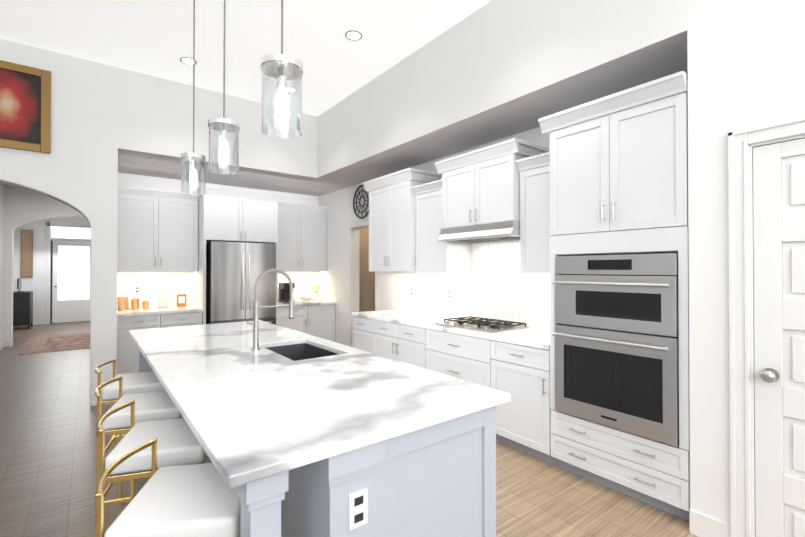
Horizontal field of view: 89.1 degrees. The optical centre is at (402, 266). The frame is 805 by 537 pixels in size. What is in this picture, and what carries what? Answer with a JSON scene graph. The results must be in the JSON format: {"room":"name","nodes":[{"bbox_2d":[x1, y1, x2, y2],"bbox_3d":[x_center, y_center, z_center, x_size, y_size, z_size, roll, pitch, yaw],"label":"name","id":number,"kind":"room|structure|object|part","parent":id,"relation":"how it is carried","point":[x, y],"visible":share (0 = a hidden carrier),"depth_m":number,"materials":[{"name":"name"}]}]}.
{"room":"kitchen","nodes":[
{"label":"kitchen","id":0,"kind":"room"},
{"bbox_2d":[2,184,21,188],"bbox_3d":[-6.616,-1.522,8.616,10.200,0.100,10.100,0,-1,-38],"label":"ceiling","id":1,"kind":"structure","parent":0,"point":[5,185],"depth_m":7.60,"materials":[{"name":"paint"}]},
{"bbox_2d":[0,183,82,346],"bbox_3d":[-7.416,0.022,7.798,7.950,3.000,7.400,0,-1,-38],"label":"wall","id":2,"kind":"structure","parent":0,"point":[19,207],"depth_m":7.71,"materials":[{"name":"paint"}]},
{"bbox_2d":[13,216,90,325],"bbox_3d":[-8.392,0.055,11.811,4.600,3.000,0.150,0,-1,-38],"label":"wall","id":3,"kind":"structure","parent":0,"point":[36,283],"depth_m":10.78,"materials":[{"name":"paint"}]},
{"bbox_2d":[20,230,32,276],"bbox_3d":[-9.773,-0.325,10.633,0.230,1.240,0.032,0,-1,-38],"label":"framed picture","id":4,"kind":"object","parent":3,"relation":"attached to","point":[26,253],"visible":0.93,"depth_m":10.62,"materials":[{"name":"brown wood"}]},
{"bbox_2d":[51,227,90,322],"bbox_3d":[-9.046,0.239,11.258,0.970,2.598,0.095,0,-1,-38],"label":"front door","id":5,"kind":"structure","parent":3,"relation":"in","point":[71,291],"depth_m":11.22,"materials":[{"name":"white glass"}]},
{"bbox_2d":[0,38,117,393],"bbox_3d":[-5.364,-0.418,3.007,5.350,3.800,0.300,0,-1,-38],"label":"wall","id":6,"kind":"structure","parent":0,"point":[76,168],"depth_m":4.37,"materials":[{"name":"paint"}]},
{"bbox_2d":[0,60,50,153],"bbox_3d":[-3.845,-1.567,3.974,0.645,0.835,0.033,0,-1,-38],"label":"framed painting","id":7,"kind":"object","parent":6,"relation":"attached to","point":[25,107],"visible":1,"depth_m":4.05,"materials":[{"name":"fabric"}]},
{"bbox_2d":[118,67,317,191],"bbox_3d":[-2.672,-1.794,5.849,2.370,1.000,1.500,0,-1,-38],"label":"wall","id":8,"kind":"structure","parent":0,"point":[155,114],"depth_m":5.18,"materials":[{"name":"paint"}]},
{"bbox_2d":[118,173,318,243],"bbox_3d":[-2.804,0.112,6.603,3.400,2.800,0.120,0,-1,-38],"label":"wall","id":9,"kind":"structure","parent":0,"point":[141,181],"depth_m":6.10,"materials":[{"name":"paint"}]},
{"bbox_2d":[134,286,139,293],"bbox_3d":[-3.753,0.335,5.785,0.070,0.116,0.007,0,-1,-38],"label":"outlet","id":10,"kind":"object","parent":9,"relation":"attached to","point":[137,291],"depth_m":5.78,"materials":[{"name":"white plastic"}]},
{"bbox_2d":[117,186,198,271],"bbox_3d":[-3.463,-0.485,5.760,1.007,1.120,0.411,0,-1,-38],"label":"upper cabinet","id":11,"kind":"object","parent":9,"relation":"attached to","point":[159,233],"visible":0.9,"depth_m":5.63,"materials":[{"name":"white wood"}]},
{"bbox_2d":[117,271,318,308],"bbox_3d":[-2.767,0.337,6.553,3.100,0.550,0.002,0,-1,-38],"label":"backsplash","id":12,"kind":"structure","parent":9,"relation":"attached to","point":[152,283],"depth_m":6.04,"materials":[{"name":"tile"}]},
{"bbox_2d":[191,186,282,243],"bbox_3d":[-2.542,-0.732,6.270,1.172,0.738,0.731,0,-1,-38],"label":"upper cabinet","id":13,"kind":"object","parent":9,"relation":"attached to","point":[224,217],"visible":0.83,"depth_m":5.98,"materials":[{"name":"white wood"}]},
{"bbox_2d":[278,202,328,270],"bbox_3d":[-1.816,-0.475,7.029,1.007,1.120,0.411,0,-1,-38],"label":"upper cabinet","id":14,"kind":"object","parent":9,"relation":"attached to","point":[302,238],"visible":0.79,"depth_m":6.92,"materials":[{"name":"white wood"}]},
{"bbox_2d":[0,0,491,115],"bbox_3d":[-1.332,-2.295,-0.246,7.750,0.100,9.800,0,-1,-38],"label":"ceiling","id":15,"kind":"structure","parent":0,"point":[152,37],"depth_m":3.92,"materials":[{"name":"paint"}]},
{"bbox_2d":[180,57,196,64],"bbox_3d":[-2.302,-2.204,4.396,0.168,0.004,0.168,0,-1,43],"label":"recessed light","id":16,"kind":"object","parent":15,"relation":"in","point":[186,60],"depth_m":4.38,"materials":[{"name":"grey"}]},
{"bbox_2d":[181,0,205,195],"bbox_3d":[-1.499,-1.368,2.937,0.164,1.699,0.164,0,-1,-38],"label":"pendant light","id":17,"kind":"object","parent":15,"relation":"hanging from","point":[193,158],"visible":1,"depth_m":2.93,"materials":[{"name":"clear glass"}]},
{"bbox_2d":[208,0,239,174],"bbox_3d":[-0.993,-1.373,2.280,0.164,1.699,0.164,0,-1,-38],"label":"pendant light","id":18,"kind":"object","parent":15,"relation":"hanging from","point":[224,126],"visible":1,"depth_m":2.26,"materials":[{"name":"clear glass"}]},
{"bbox_2d":[260,0,302,138],"bbox_3d":[-0.478,-1.379,1.628,0.164,1.699,0.164,0,-1,-38],"label":"pendant light","id":19,"kind":"object","parent":15,"relation":"hanging from","point":[282,68],"visible":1,"depth_m":1.60,"materials":[{"name":"clear glass"}]},
{"bbox_2d":[345,30,362,40],"bbox_3d":[-0.467,-2.208,3.916,0.168,0.004,0.168,0,-1,43],"label":"recessed light","id":20,"kind":"object","parent":15,"relation":"in","point":[354,35],"depth_m":3.91,"materials":[{"name":"grey"}]},
{"bbox_2d":[0,319,697,536],"bbox_3d":[-3.534,1.545,4.590,10.200,0.100,20.200,0,-1,-38],"label":"floor","id":21,"kind":"structure","parent":0,"point":[48,434],"depth_m":2.84,"materials":[{"name":"brown wood"}]},
{"bbox_2d":[13,278,32,328],"bbox_3d":[-9.477,0.921,10.115,0.440,1.240,0.700,0,-1,-38],"label":"console","id":22,"kind":"object","parent":21,"relation":"on","point":[22,308],"visible":0.75,"depth_m":9.90,"materials":[{"name":"black wood"}]},
{"bbox_2d":[17,333,89,355],"bbox_3d":[-6.474,1.520,8.448,1.950,0.015,2.400,0,-1,-38],"label":"rug","id":23,"kind":"object","parent":21,"relation":"on","point":[51,343],"visible":0.54,"depth_m":7.96,"materials":[{"name":"red fabric"}]},
{"bbox_2d":[94,359,164,460],"bbox_3d":[-1.899,1.084,2.895,0.451,0.795,0.418,0,-1,-24],"label":"stool","id":24,"kind":"object","parent":21,"relation":"on","point":[141,382],"visible":0.46,"depth_m":2.77,"materials":[{"name":"white leather"}]},
{"bbox_3d":[-1.865,0.839,2.912,0.457,0.084,0.488,0,-1,-38],"label":"seat","id":25,"kind":"part","parent":24,"relation":"part of","materials":[{"name":"leather"}]},
{"bbox_2d":[116,314,159,374],"bbox_3d":[-3.581,1.068,5.486,0.502,0.869,0.681,0,-1,-38],"label":"base cabinet","id":26,"kind":"object","parent":21,"relation":"on","point":[127,355],"visible":0.5,"depth_m":5.20,"materials":[{"name":"white wood"}]},
{"bbox_2d":[117,305,202,316],"bbox_3d":[-3.383,0.614,5.645,1.013,0.039,0.676,0,-1,-38],"label":"countertop","id":27,"kind":"structure","parent":26,"relation":"on","point":[156,310],"depth_m":5.45,"materials":[{"name":"stone"}]},
{"bbox_2d":[117,295,128,310],"bbox_3d":[-3.742,0.490,5.474,0.123,0.204,0.123,0,-1,40],"label":"canister set","id":28,"kind":"object","parent":27,"relation":"on","point":[123,303],"depth_m":5.43,"materials":[{"name":"orange metal"}]},
{"bbox_2d":[131,297,139,309],"bbox_3d":[-3.656,0.511,5.591,0.102,0.164,0.102,0,-1,40],"label":"canister set","id":29,"kind":"object","parent":27,"relation":"on","point":[135,303],"depth_m":5.55,"materials":[{"name":"orange metal"}]},
{"bbox_2d":[142,300,149,309],"bbox_3d":[-3.524,0.526,5.616,0.086,0.134,0.086,0,-1,40],"label":"canister set","id":30,"kind":"object","parent":27,"relation":"on","point":[145,304],"depth_m":5.58,"materials":[{"name":"orange metal"}]},
{"bbox_2d":[157,286,167,307],"bbox_3d":[-3.406,0.437,5.808,0.140,0.316,0.140,0,-1,-38],"label":"paper towel roll","id":31,"kind":"object","parent":27,"relation":"on","point":[162,298],"visible":1,"depth_m":5.77,"materials":[{"name":"white paper"}]},
{"bbox_2d":[177,294,185,306],"bbox_3d":[-3.259,0.507,6.030,0.125,0.180,0.017,0,-1,-38],"label":"card stand","id":32,"kind":"object","parent":27,"relation":"on","point":[181,300],"visible":1,"depth_m":6.02,"materials":[{"name":"orange"}]},
{"bbox_2d":[94,376,182,505],"bbox_3d":[-1.525,1.080,2.402,0.450,0.795,0.418,0,-1,-21],"label":"stool","id":33,"kind":"object","parent":21,"relation":"on","point":[154,405],"visible":0.52,"depth_m":2.26,"materials":[{"name":"white leather"}]},
{"bbox_3d":[-1.490,0.834,2.417,0.472,0.084,0.500,0,-1,-38],"label":"seat","id":34,"kind":"part","parent":33,"relation":"part of","materials":[{"name":"leather"}]},
{"bbox_2d":[97,400,207,501],"bbox_3d":[-1.149,1.076,1.923,0.451,0.795,0.418,0,0,-18],"label":"stool","id":35,"kind":"object","parent":21,"relation":"on","point":[178,443],"visible":0.56,"depth_m":1.78,"materials":[{"name":"white leather"}]},
{"bbox_3d":[-1.114,0.830,1.936,0.485,0.084,0.510,0,-1,-38],"label":"seat","id":36,"kind":"part","parent":35,"relation":"part of","materials":[{"name":"leather"}]},
{"bbox_2d":[95,438,240,536],"bbox_3d":[-0.776,1.072,1.432,0.451,0.795,0.418,0,0,-11],"label":"stool","id":37,"kind":"object","parent":21,"relation":"on","point":[198,500],"visible":0.79,"depth_m":1.33,"materials":[{"name":"white leather"}]},
{"bbox_2d":[160,312,201,327],"bbox_3d":[-3.181,1.071,5.794,0.503,0.869,0.681,0,-1,-38],"label":"base cabinet","id":38,"kind":"object","parent":21,"relation":"on","point":[180,319],"visible":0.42,"depth_m":5.55,"materials":[{"name":"white wood"}]},
{"bbox_2d":[193,240,205,324],"bbox_3d":[-2.965,0.572,5.968,0.037,1.870,0.676,0,-1,-38],"label":"panel","id":39,"kind":"object","parent":21,"relation":"on","point":[199,288],"depth_m":5.79,"materials":[{"name":"white wood"}]},
{"bbox_2d":[206,241,275,324],"bbox_3d":[-2.496,0.586,6.199,0.910,1.845,0.851,0,-1,-38],"label":"refrigerator","id":40,"kind":"object","parent":21,"relation":"on","point":[234,270],"visible":0.56,"depth_m":5.85,"materials":[{"name":"metal"}]},
{"bbox_2d":[271,243,277,324],"bbox_3d":[-2.152,0.577,6.594,0.037,1.870,0.676,0,-1,-38],"label":"panel","id":41,"kind":"object","parent":21,"relation":"on","point":[271,243],"depth_m":6.33,"materials":[{"name":"white wood"}]},
{"bbox_2d":[278,306,306,333],"bbox_3d":[-1.935,1.079,6.753,0.498,0.869,0.681,0,-1,-38],"label":"base cabinet","id":42,"kind":"object","parent":21,"relation":"on","point":[298,322],"visible":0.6,"depth_m":6.54,"materials":[{"name":"white wood"}]},
{"bbox_2d":[307,304,334,341],"bbox_3d":[-1.536,1.081,7.061,0.507,0.869,0.681,0,-1,-38],"label":"base cabinet","id":43,"kind":"object","parent":21,"relation":"on","point":[320,321],"visible":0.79,"depth_m":6.83,"materials":[{"name":"white wood"}]},
{"bbox_2d":[278,299,335,306],"bbox_3d":[-1.735,0.624,6.915,1.012,0.039,0.676,0,-1,-38],"label":"countertop","id":44,"kind":"structure","parent":43,"relation":"on","point":[309,302],"depth_m":6.77,"materials":[{"name":"stone"}]},
{"bbox_2d":[279,283,294,301],"bbox_3d":[-1.960,0.444,6.922,0.190,0.320,0.240,0,-1,-38],"label":"coffee maker","id":45,"kind":"object","parent":44,"relation":"on","point":[284,293],"visible":0.73,"depth_m":6.87,"materials":[{"name":"black"}]},
{"bbox_2d":[300,296,312,300],"bbox_3d":[-1.670,0.563,7.094,0.232,0.084,0.232,0,-1,-38],"label":"bowl","id":46,"kind":"object","parent":44,"relation":"on","point":[305,298],"visible":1,"depth_m":7.04,"materials":[{"name":"white ceramic"}]},
{"bbox_2d":[311,285,319,299],"bbox_3d":[-1.534,0.468,7.267,0.157,0.278,0.167,0,-1,-38],"label":"flower vase","id":47,"kind":"object","parent":44,"relation":"on","point":[316,296],"visible":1,"depth_m":7.25,"materials":[{"name":"white plastic"}]},
{"bbox_2d":[139,349,508,536],"bbox_3d":[-0.982,1.043,2.736,1.084,0.874,3.251,0,-1,-38],"label":"kitchen island","id":48,"kind":"object","parent":21,"relation":"on","point":[438,479],"depth_m":1.48,"materials":[{"name":"grey wood"}]},
{"bbox_2d":[129,321,510,488],"bbox_3d":[-0.994,0.587,2.745,1.184,0.034,3.296,0,-1,-38],"label":"island countertop","id":49,"kind":"structure","parent":48,"relation":"on","point":[253,412],"depth_m":1.79,"materials":[{"name":"white stone"}]},
{"bbox_2d":[253,269,293,348],"bbox_3d":[-0.896,0.293,2.841,0.299,0.554,0.060,0,-1,-38],"label":"faucet","id":50,"kind":"object","parent":49,"relation":"on","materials":[{"name":"silver metal"}]},
{"bbox_2d":[269,341,332,356],"bbox_3d":[-0.706,0.712,2.836,0.398,0.240,0.704,0,-1,-38],"label":"sink","id":51,"kind":"object","parent":49,"relation":"in","point":[295,348],"depth_m":3.14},
{"bbox_2d":[353,316,373,352],"bbox_3d":[-0.233,1.066,5.199,0.721,0.869,0.468,0,-1,-38],"label":"base cabinet","id":52,"kind":"object","parent":21,"relation":"on","point":[363,334],"visible":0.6,"depth_m":5.00,"materials":[{"name":"white wood"}]},
{"bbox_2d":[373,320,396,359],"bbox_3d":[0.054,1.063,4.827,0.721,0.869,0.468,0,-1,-38],"label":"base cabinet","id":53,"kind":"object","parent":21,"relation":"on","point":[384,338],"visible":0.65,"depth_m":4.63,"materials":[{"name":"white wood"}]},
{"bbox_2d":[396,324,425,368],"bbox_3d":[0.341,1.060,4.454,0.721,0.869,0.468,0,-1,-38],"label":"base cabinet","id":54,"kind":"object","parent":21,"relation":"on","point":[411,346],"visible":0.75,"depth_m":4.25,"materials":[{"name":"white wood"}]},
{"bbox_2d":[426,329,497,440],"bbox_3d":[0.738,1.055,3.939,0.721,0.869,0.828,0,-1,-38],"label":"base cabinet","id":55,"kind":"object","parent":21,"relation":"on","point":[464,357],"visible":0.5,"depth_m":3.70,"materials":[{"name":"white wood"}]},
{"bbox_2d":[351,309,549,349],"bbox_3d":[0.482,0.602,4.293,0.698,0.039,2.804,0,-1,-38],"label":"countertop","id":56,"kind":"structure","parent":55,"relation":"on","point":[534,337],"depth_m":3.79,"materials":[{"name":"stone"}]},
{"bbox_2d":[435,316,528,332],"bbox_3d":[0.753,0.556,3.955,0.510,0.046,0.750,0,-1,-38],"label":"gas cooktop","id":57,"kind":"object","parent":56,"relation":"in","point":[475,323],"visible":1,"depth_m":3.84,"materials":[{"name":"silver metal"}]},
{"bbox_2d":[491,340,557,465],"bbox_3d":[1.160,1.051,3.391,0.721,0.869,0.553,0,-1,-38],"label":"base cabinet","id":58,"kind":"object","parent":21,"relation":"on","point":[520,374],"visible":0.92,"depth_m":3.16,"materials":[{"name":"white wood"}]},
{"bbox_2d":[538,71,689,520],"bbox_3d":[1.557,0.201,2.836,0.778,2.560,0.919,0,-1,-38],"label":"tall cabinet","id":59,"kind":"object","parent":21,"relation":"on","point":[619,328],"visible":0.94,"depth_m":2.56,"materials":[{"name":"white wood"}]},
{"bbox_2d":[552,253,678,446],"bbox_3d":[1.530,0.478,2.778,0.667,1.105,0.760,0,-1,-38],"label":"double wall oven","id":60,"kind":"object","parent":59,"relation":"in","point":[615,333],"depth_m":2.56,"materials":[{"name":"silver metal"}]},
{"bbox_2d":[359,227,374,311],"bbox_3d":[0.006,0.113,6.748,1.230,2.800,1.480,0,-1,-38],"label":"wall","id":61,"kind":"structure","parent":0,"point":[366,289],"depth_m":7.08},
{"bbox_2d":[319,80,687,346],"bbox_3d":[0.329,0.100,5.198,0.150,2.800,6.170,0,-1,-38],"label":"wall","id":62,"kind":"structure","parent":0,"point":[333,278],"depth_m":6.67,"materials":[{"name":"paint"}]},
{"bbox_2d":[353,185,368,218],"bbox_3d":[-0.622,-0.991,6.286,0.021,0.524,0.524,0,-1,-38],"label":"art","id":63,"kind":"object","parent":62,"relation":"attached to","point":[359,203],"visible":0.79,"depth_m":6.33,"materials":[{"name":"black metal"}]},
{"bbox_2d":[363,168,441,271],"bbox_3d":[-0.022,-0.515,5.119,0.501,1.170,0.983,0,-1,-38],"label":"upper cabinet","id":64,"kind":"object","parent":62,"relation":"attached to","point":[392,227],"visible":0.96,"depth_m":4.90,"materials":[{"name":"white wood"}]},
{"bbox_2d":[410,287,413,295],"bbox_3d":[0.121,0.331,5.332,0.008,0.116,0.070,0,-1,-38],"label":"outlet","id":65,"kind":"object","parent":62,"relation":"attached to","point":[411,288],"depth_m":5.32,"materials":[{"name":"white plastic"}]},
{"bbox_2d":[412,179,470,271],"bbox_3d":[0.433,-0.420,4.585,0.431,0.970,0.513,0,-1,-38],"label":"upper cabinet","id":66,"kind":"object","parent":62,"relation":"attached to","point":[433,254],"visible":0.71,"depth_m":4.47,"materials":[{"name":"white wood"}]},
{"bbox_2d":[447,289,451,298],"bbox_3d":[0.548,0.327,4.778,0.008,0.116,0.070,0,-1,-38],"label":"outlet","id":67,"kind":"object","parent":62,"relation":"attached to","point":[449,291],"depth_m":4.77,"materials":[{"name":"white plastic"}]},
{"bbox_2d":[395,240,549,328],"bbox_3d":[0.760,0.095,4.514,0.002,1.000,2.820,0,-1,-38],"label":"backsplash","id":68,"kind":"structure","parent":62,"relation":"attached to","point":[495,283],"depth_m":4.34,"materials":[{"name":"tile"}]},
{"bbox_2d":[435,138,548,228],"bbox_3d":[0.840,-0.734,4.001,0.501,0.692,1.008,0,-1,-38],"label":"upper cabinet","id":69,"kind":"object","parent":62,"relation":"attached to","point":[485,192],"visible":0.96,"depth_m":3.79,"materials":[{"name":"white wood"}]},
{"bbox_2d":[438,221,519,242],"bbox_3d":[0.842,-0.320,3.999,0.496,0.129,0.910,0,-1,-38],"label":"range hood","id":70,"kind":"object","parent":69,"relation":"attached to","point":[501,231],"visible":0.77,"depth_m":3.81,"materials":[{"name":"silver metal"}]},
{"bbox_2d":[515,152,550,272],"bbox_3d":[1.295,-0.429,3.465,0.431,0.970,0.490,0,-1,-38],"label":"upper cabinet","id":71,"kind":"object","parent":62,"relation":"attached to","point":[535,235],"visible":0.44,"depth_m":3.44,"materials":[{"name":"white wood"}]},
{"bbox_2d":[286,0,804,536],"bbox_3d":[1.617,-0.418,2.956,0.850,3.800,11.300,0,-1,-38],"label":"wall","id":72,"kind":"structure","parent":0,"point":[492,70],"depth_m":2.64,"materials":[{"name":"paint"}]},
{"bbox_2d":[753,138,804,536],"bbox_3d":[1.996,0.429,1.736,0.109,2.062,0.787,0,-1,-38],"label":"interior door","id":73,"kind":"structure","parent":72,"relation":"in","point":[779,262],"depth_m":1.98,"materials":[{"name":"white wood"}]},
{"bbox_3d":[1.780,0.534,1.986,0.074,0.063,0.064,0,-1,-38],"label":"knob","id":74,"kind":"part","parent":73,"relation":"part of","materials":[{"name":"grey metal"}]},
{"bbox_3d":[-1.883,-0.438,0.576,7.900,3.800,11.800,0,-1,-38],"label":"wall","id":75,"kind":"structure","parent":0,"visible":0},
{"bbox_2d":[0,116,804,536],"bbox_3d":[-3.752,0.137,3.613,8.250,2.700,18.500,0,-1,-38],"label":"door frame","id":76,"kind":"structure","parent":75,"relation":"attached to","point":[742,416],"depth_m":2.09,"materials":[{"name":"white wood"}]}
]}

